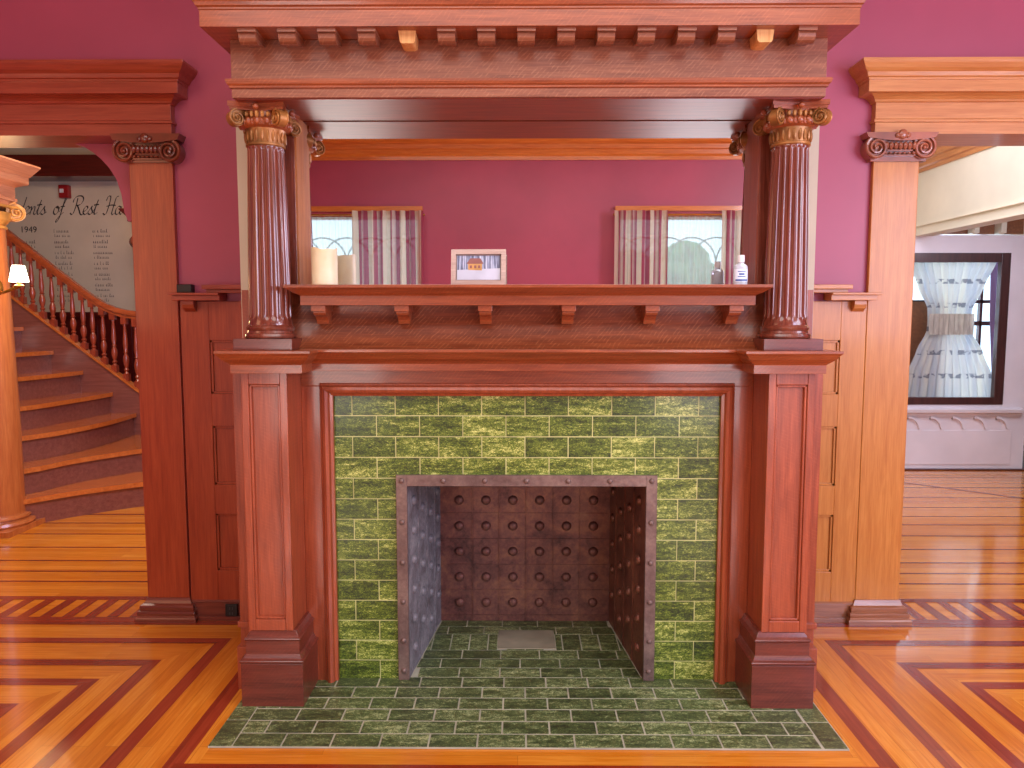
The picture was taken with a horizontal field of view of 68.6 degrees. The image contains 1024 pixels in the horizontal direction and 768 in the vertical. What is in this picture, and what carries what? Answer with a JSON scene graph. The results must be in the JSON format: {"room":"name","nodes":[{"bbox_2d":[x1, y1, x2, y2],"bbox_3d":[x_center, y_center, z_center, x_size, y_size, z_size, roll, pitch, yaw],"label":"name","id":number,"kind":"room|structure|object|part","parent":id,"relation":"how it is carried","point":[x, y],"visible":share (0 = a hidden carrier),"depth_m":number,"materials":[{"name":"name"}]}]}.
{"room":"living room","nodes":[
{"label":"living room","id":0,"kind":"room"},
{"bbox_2d":[0,148,134,311],"bbox_3d":[-4.519,-0.898,7.537,5.840,3.250,0.100,0,5,0],"label":"wall","id":1,"kind":"structure","parent":0,"point":[80,228],"depth_m":7.43,"materials":[{"name":"beige paint"}]},
{"bbox_2d":[2,155,116,181],"bbox_3d":[-4.471,-2.082,7.240,5.740,0.200,0.280,0,5,0],"label":"trim","id":2,"kind":"structure","parent":1,"relation":"attached to","point":[54,168],"depth_m":7.10,"materials":[{"name":"brown wood"}]},
{"bbox_2d":[58,185,70,197],"bbox_3d":[-4.395,-1.890,7.367,0.100,0.125,0.060,0,5,0],"label":"fire alarm","id":3,"kind":"object","parent":1,"relation":"attached to","point":[64,190],"visible":1,"depth_m":7.35,"materials":[{"name":"red plastic"}]},
{"bbox_2d":[22,195,121,300],"bbox_3d":[-4.372,-1.343,7.443,1.065,1.042,0.001,0,5,0],"label":"lettering","id":4,"kind":"object","parent":1,"relation":"attached to","point":[96,204],"depth_m":7.42},
{"bbox_2d":[47,312,135,381],"bbox_3d":[-4.470,0.005,7.531,5.740,1.450,0.070,0,5,0],"label":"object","id":5,"kind":"structure","parent":1,"relation":"attached to","point":[118,327],"depth_m":7.48,"materials":[{"name":"brown wood"}]},
{"bbox_2d":[0,470,1023,767],"bbox_3d":[-1.027,1.135,3.021,12.900,0.002,10.200,0,5,0],"label":"floor","id":6,"kind":"structure","parent":0,"point":[84,684],"depth_m":3.00,"materials":[{"name":"orange wood"}]},
{"bbox_2d":[0,155,44,537],"bbox_3d":[-3.427,-0.186,4.439,0.635,2.381,1.321,0,5,0],"label":"column","id":7,"kind":"structure","parent":6,"relation":"on","point":[14,517],"depth_m":4.87,"materials":[{"name":"brown wood"}]},
{"bbox_2d":[0,265,28,294],"bbox_3d":[-3.133,-0.639,4.654,0.336,0.184,0.104,2,6,24],"label":"wall sconce","id":8,"kind":"object","parent":7,"relation":"attached to","point":[18,273],"visible":1,"depth_m":4.58,"materials":[{"name":"beige fabric"}]},
{"bbox_3d":[-3.137,-0.595,4.657,0.298,0.074,0.060,2,6,23],"label":"arm","id":9,"kind":"part","parent":8,"relation":"part of","materials":[{"name":"gold metal"}]},
{"bbox_3d":[-3.028,-0.677,4.603,0.104,0.100,0.104,0,5,0],"label":"lamp shade","id":10,"kind":"part","parent":8,"relation":"part of","materials":[{"name":"beige fabric"}]},
{"bbox_2d":[6,229,143,521],"bbox_3d":[-4.061,-0.638,5.463,3.310,3.100,2.210,0,5,0],"label":"staircase","id":11,"kind":"structure","parent":6,"relation":"on","point":[81,425],"depth_m":6.17,"materials":[{"name":"brown wood"}]},
{"bbox_3d":[-4.347,-1.418,6.465,2.400,1.725,0.068,0,5,0],"label":"handrail","id":12,"kind":"part","parent":11,"relation":"part of","materials":[{"name":"brown wood"}]},
{"bbox_2d":[118,208,132,247],"bbox_3d":[-3.172,-0.389,6.881,0.555,2.351,0.674,0,5,0],"label":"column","id":13,"kind":"structure","parent":6,"relation":"on","point":[120,209],"depth_m":6.53,"materials":[{"name":"brown wood"}]},
{"bbox_2d":[208,620,848,750],"bbox_3d":[0.055,1.137,2.946,2.084,0.008,1.023,0,5,0],"label":"hearth","id":14,"kind":"object","parent":6,"relation":"on","point":[561,685],"visible":0.94,"depth_m":2.68,"materials":[{"name":"green tile"}]},
{"bbox_2d":[396,474,656,680],"bbox_3d":[0.057,0.696,3.146,0.982,0.846,0.615,0,5,0],"label":"firebox","id":15,"kind":"object","parent":14,"relation":"on","point":[470,547],"visible":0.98,"depth_m":3.40,"materials":[{"name":"metal"}]},
{"bbox_3d":[-0.374,0.701,3.147,0.034,0.836,0.559,1,5,7],"label":"plate","id":16,"kind":"part","parent":15,"relation":"part of","materials":[{"name":"grey metal"}]},
{"bbox_3d":[0.059,0.676,3.432,0.770,0.836,0.042,0,5,0],"label":"plate","id":17,"kind":"part","parent":15,"relation":"part of","materials":[{"name":"metal"}]},
{"bbox_3d":[0.487,0.702,3.140,0.034,0.836,0.559,-1,5,-6],"label":"plate","id":18,"kind":"part","parent":15,"relation":"part of","materials":[{"name":"brown metal"}]},
{"bbox_2d":[191,0,865,708],"bbox_3d":[0.055,-0.088,2.890,2.180,2.462,0.986,0,5,0],"label":"fireplace mantel","id":19,"kind":"object","parent":14,"relation":"on","point":[622,156],"visible":1,"depth_m":2.69,"materials":[{"name":"brown wood"}]},
{"bbox_3d":[-0.867,0.423,2.667,0.109,0.847,0.016,0,5,0],"label":"panel moulding","id":20,"kind":"part","parent":19,"relation":"part of","materials":[{"name":"brown wood"}]},
{"bbox_3d":[-0.866,0.413,2.783,0.109,0.847,0.224,0,5,0],"label":"panel","id":21,"kind":"part","parent":19,"relation":"part of","materials":[{"name":"brown wood"}]},
{"bbox_2d":[311,247,337,284],"bbox_3d":[-0.667,-0.418,2.671,0.091,0.135,0.091,0,5,0],"label":"candle","id":22,"kind":"object","parent":19,"relation":"on","point":[324,262],"visible":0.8,"depth_m":2.63,"materials":[{"name":"beige wax"}]},
{"bbox_2d":[451,249,505,283],"bbox_3d":[-0.120,-0.418,2.710,0.198,0.135,0.070,0,5,0],"label":"picture frame","id":23,"kind":"object","parent":19,"relation":"on","point":[468,266],"visible":0.79,"depth_m":2.69,"materials":[{"name":"beige wood"}]},
{"bbox_2d":[457,256,499,279],"bbox_3d":[-0.120,-0.418,2.697,0.155,0.087,0.014,0,5,2],"label":"print","id":24,"kind":"object","parent":23,"relation":"attached to","point":[468,267],"depth_m":2.70},
{"bbox_2d":[334,396,719,679],"bbox_3d":[0.055,0.587,2.877,1.470,1.120,0.053,0,5,0],"label":"tile surround","id":25,"kind":"object","parent":19,"relation":"attached to","point":[675,439],"visible":0.99,"depth_m":2.83,"materials":[{"name":"tile"}]},
{"bbox_3d":[0.054,-0.091,2.748,1.600,0.080,0.210,0,5,0],"label":"cornice","id":26,"kind":"part","parent":19,"relation":"part of","materials":[{"name":"brown wood"}]},
{"bbox_3d":[0.054,0.572,2.827,1.544,1.158,0.040,0,5,0],"label":"bolection moulding","id":27,"kind":"part","parent":19,"relation":"part of","materials":[{"name":"brown wood"}]},
{"bbox_2d":[302,119,752,284],"bbox_3d":[0.055,-0.665,2.797,1.680,0.627,0.001,0,5,0],"label":"mirror","id":28,"kind":"object","parent":19,"relation":"attached to","point":[567,201],"depth_m":2.79,"materials":[{"name":"clear mirror"}]},
{"bbox_3d":[0.055,-0.028,2.818,1.678,0.065,0.080,0,5,0],"label":"frame rail","id":29,"kind":"part","parent":19,"relation":"part of","materials":[{"name":"brown wood"}]},
{"bbox_2d":[283,284,772,305],"bbox_3d":[0.054,-0.317,2.697,1.676,0.070,0.266,0,5,0],"label":"mantel shelf","id":30,"kind":"object","parent":19,"relation":"attached to","point":[306,294],"depth_m":2.61,"materials":[{"name":"brown wood"}]},
{"bbox_3d":[0.055,-1.240,2.788,2.180,0.150,0.986,0,5,0],"label":"crown","id":31,"kind":"part","parent":19,"relation":"part of","materials":[{"name":"brown wood"}]},
{"bbox_3d":[0.054,-1.007,2.623,1.998,0.029,0.315,0,5,0],"label":"bead moulding","id":32,"kind":"part","parent":19,"relation":"part of","materials":[{"name":"brown wood"}]},
{"bbox_2d":[733,255,747,283],"bbox_3d":[0.811,-0.403,2.658,0.050,0.106,0.032,0,5,0],"label":"sanitizer bottle","id":33,"kind":"object","parent":19,"relation":"on","point":[740,273],"visible":0.9,"depth_m":2.65,"materials":[{"name":"white plastic"}]},
{"bbox_2d":[735,271,746,280],"bbox_3d":[0.810,-0.381,2.647,0.042,0.035,0.007,0,5,0],"label":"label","id":34,"kind":"object","parent":33,"relation":"attached to","point":[739,275],"depth_m":2.65,"materials":[{"name":"white paper"}]},
{"bbox_3d":[0.973,0.414,2.768,0.109,0.847,0.224,0,5,0],"label":"panel","id":35,"kind":"part","parent":19,"relation":"part of","materials":[{"name":"brown wood"}]},
{"bbox_3d":[0.972,0.424,2.652,0.109,0.847,0.016,0,5,0],"label":"panel moulding","id":36,"kind":"part","parent":19,"relation":"part of","materials":[{"name":"brown wood"}]},
{"bbox_2d":[905,468,1023,470],"bbox_3d":[4.136,0.776,6.989,1.160,0.009,0.250,0,5,0],"label":"trim","id":37,"kind":"structure","parent":6,"relation":"on","point":[1022,469],"depth_m":6.87,"materials":[{"name":"brown wood"}]},
{"bbox_2d":[0,0,1023,575],"bbox_3d":[0.028,-0.533,3.444,7.400,3.250,0.185,0,5,0],"label":"wall","id":38,"kind":"structure","parent":0,"point":[206,181],"depth_m":3.28,"materials":[{"name":"red paint"}]},
{"bbox_2d":[0,59,198,622],"bbox_3d":[-2.514,-0.144,3.435,2.273,2.477,0.353,0,5,0],"label":"surround","id":39,"kind":"object","parent":38,"relation":"attached to","point":[122,111],"visible":0.98,"depth_m":3.33,"materials":[{"name":"brown wood"}]},
{"bbox_3d":[-2.513,-1.212,3.507,2.057,0.208,0.019,0,5,0],"label":"soffit casing","id":40,"kind":"part","parent":39,"relation":"part of","materials":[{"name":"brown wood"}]},
{"bbox_2d":[167,285,242,620],"bbox_3d":[-1.252,0.330,3.388,0.506,1.541,0.100,0,5,0],"label":"panelling","id":41,"kind":"object","parent":38,"relation":"attached to","point":[210,322],"visible":0.49,"depth_m":3.42,"materials":[{"name":"brown wood"}]},
{"bbox_2d":[177,284,194,292],"bbox_3d":[-1.458,-0.426,3.351,0.066,0.038,0.038,0,5,0],"label":"box","id":42,"kind":"object","parent":41,"relation":"on","point":[181,288],"visible":0.96,"depth_m":3.33,"materials":[{"name":"plastic"}]},
{"bbox_3d":[-1.244,1.044,3.483,0.490,0.100,0.037,0,5,0],"label":"rail","id":43,"kind":"part","parent":41,"relation":"part of","materials":[{"name":"brown wood"}]},
{"bbox_3d":[-1.221,-0.077,3.395,0.280,0.242,0.011,0,5,0],"label":"recessed panel","id":44,"kind":"part","parent":41,"relation":"part of","materials":[{"name":"brown wood"}]},
{"bbox_3d":[-1.221,0.325,3.431,0.280,0.271,0.011,0,5,0],"label":"recessed panel","id":45,"kind":"part","parent":41,"relation":"part of","materials":[{"name":"brown wood"}]},
{"bbox_3d":[-1.221,0.728,3.467,0.280,0.267,0.011,0,5,0],"label":"recessed panel","id":46,"kind":"part","parent":41,"relation":"part of","materials":[{"name":"brown wood"}]},
{"bbox_2d":[225,604,237,615],"bbox_3d":[-1.296,1.046,3.469,0.057,0.056,0.014,0,5,0],"label":"electrical outlet","id":47,"kind":"object","parent":41,"relation":"attached to","point":[230,609],"visible":1,"depth_m":3.46,"materials":[{"name":"black plastic"}]},
{"bbox_2d":[812,284,881,622],"bbox_3d":[1.362,0.332,3.367,0.490,1.541,0.100,0,5,0],"label":"panelling","id":48,"kind":"object","parent":38,"relation":"attached to","point":[839,320],"visible":0.46,"depth_m":3.40,"materials":[{"name":"brown wood"}]},
{"bbox_3d":[1.333,0.730,3.446,0.268,0.267,0.011,0,5,0],"label":"recessed panel","id":49,"kind":"part","parent":48,"relation":"part of","materials":[{"name":"brown wood"}]},
{"bbox_3d":[1.333,0.327,3.410,0.268,0.271,0.011,0,5,0],"label":"recessed panel","id":50,"kind":"part","parent":48,"relation":"part of","materials":[{"name":"brown wood"}]},
{"bbox_3d":[1.333,-0.075,3.375,0.268,0.242,0.011,0,5,0],"label":"recessed panel","id":51,"kind":"part","parent":48,"relation":"part of","materials":[{"name":"brown wood"}]},
{"bbox_3d":[1.349,1.046,3.462,0.463,0.100,0.037,0,5,0],"label":"rail","id":52,"kind":"part","parent":48,"relation":"part of","materials":[{"name":"brown wood"}]},
{"bbox_2d":[845,57,1023,625],"bbox_3d":[2.585,-0.141,3.394,2.241,2.477,0.353,0,5,0],"label":"surround","id":53,"kind":"object","parent":38,"relation":"attached to","point":[920,105],"visible":0.99,"depth_m":3.31,"materials":[{"name":"brown wood"}]},
{"bbox_3d":[2.586,-1.209,3.466,2.025,0.208,0.019,0,5,0],"label":"soffit casing","id":54,"kind":"part","parent":53,"relation":"part of","materials":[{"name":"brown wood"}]},
{"bbox_2d":[236,126,819,335],"bbox_3d":[0.057,-0.566,3.079,2.162,0.900,0.532,0,5,0],"label":"wall","id":55,"kind":"structure","parent":0,"point":[240,143],"depth_m":2.80,"materials":[{"name":"paint"}]},
{"bbox_2d":[916,146,1023,233],"bbox_3d":[3.670,-1.752,5.095,0.145,1.115,3.380,0,5,0],"label":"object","id":56,"kind":"structure","parent":0,"point":[991,177],"depth_m":5.87,"materials":[{"name":"beige paint"}]},
{"bbox_2d":[919,146,993,172],"bbox_3d":[3.525,-1.861,5.102,0.145,0.260,3.350,0,5,0],"label":"trim","id":57,"kind":"structure","parent":56,"relation":"attached to","point":[943,155],"depth_m":6.16,"materials":[{"name":"orange wood"}]},
{"bbox_2d":[916,201,1023,235],"bbox_3d":[3.665,-1.230,5.162,0.175,0.092,3.320,0,5,0],"label":"trim","id":58,"kind":"structure","parent":56,"relation":"attached to","point":[1017,216],"depth_m":5.87,"materials":[{"name":"beige paint"}]},
{"bbox_2d":[942,219,1023,234],"bbox_3d":[4.266,-1.484,6.811,1.380,0.255,0.100,0,5,0],"label":"wall","id":59,"kind":"structure","parent":0,"point":[1016,227],"depth_m":6.77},
{"bbox_2d":[905,235,1023,468],"bbox_3d":[4.021,-0.276,6.797,1.332,2.118,0.104,0,5,0],"label":"wall","id":60,"kind":"structure","parent":59,"relation":"in","point":[942,432],"depth_m":6.83,"materials":[{"name":"white paint"}]},
{"bbox_2d":[908,263,995,396],"bbox_3d":[4.035,-0.483,6.876,0.880,1.300,0.059,0,5,0],"label":"curtain","id":61,"kind":"object","parent":60,"relation":"hanging from","point":[948,361],"visible":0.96,"depth_m":6.88,"materials":[{"name":"white fabric"}]},
{"bbox_3d":[3.961,0.581,6.874,1.212,0.320,0.006,0,5,0],"label":"panel","id":62,"kind":"part","parent":60,"relation":"part of","materials":[{"name":"white paint"}]},
{"bbox_3d":[3.967,-0.495,6.802,1.005,1.367,0.057,0,5,0],"label":"glazing frame","id":63,"kind":"part","parent":60,"relation":"part of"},
{"bbox_2d":[968,222,1023,233],"bbox_3d":[4.387,-1.420,6.714,0.570,0.165,0.103,0,5,0],"label":"trim","id":64,"kind":"structure","parent":59,"relation":"attached to","point":[1000,228],"depth_m":6.68,"materials":[{"name":"beige paint"}]},
{"bbox_3d":[4.753,-0.251,5.286,0.100,2.360,3.450,0,5,0],"label":"wall","id":65,"kind":"structure","parent":0,"visible":0},
{"bbox_2d":[990,263,997,373],"bbox_3d":[4.564,-0.362,6.979,0.305,1.680,0.038,0,5,0],"label":"drape","id":66,"kind":"object","parent":65,"relation":"hanging from","point":[993,276],"visible":0.07,"depth_m":6.95,"materials":[{"name":"white fabric"}]},
{"bbox_3d":[4.995,-0.717,5.503,0.100,3.250,4.030,0,5,0],"label":"wall","id":67,"kind":"structure","parent":0,"visible":0},
{"bbox_2d":[913,289,989,346],"bbox_3d":[4.257,-0.336,7.135,1.600,2.200,0.040,0,5,0],"label":"window","id":68,"kind":"structure","parent":67,"relation":"in","point":[979,323],"depth_m":7.09,"materials":[{"name":"black metal"}]},
{"bbox_3d":[2.656,-0.844,6.931,1.840,3.250,0.100,0,5,0],"label":"wall","id":69,"kind":"structure","parent":0,"visible":0},
{"bbox_2d":[910,302,926,363],"bbox_3d":[3.652,-0.003,7.119,0.790,1.540,0.040,0,5,0],"label":"trim","id":70,"kind":"structure","parent":69,"relation":"attached to","point":[919,309],"depth_m":7.05,"materials":[{"name":"brown wood"}]}
]}

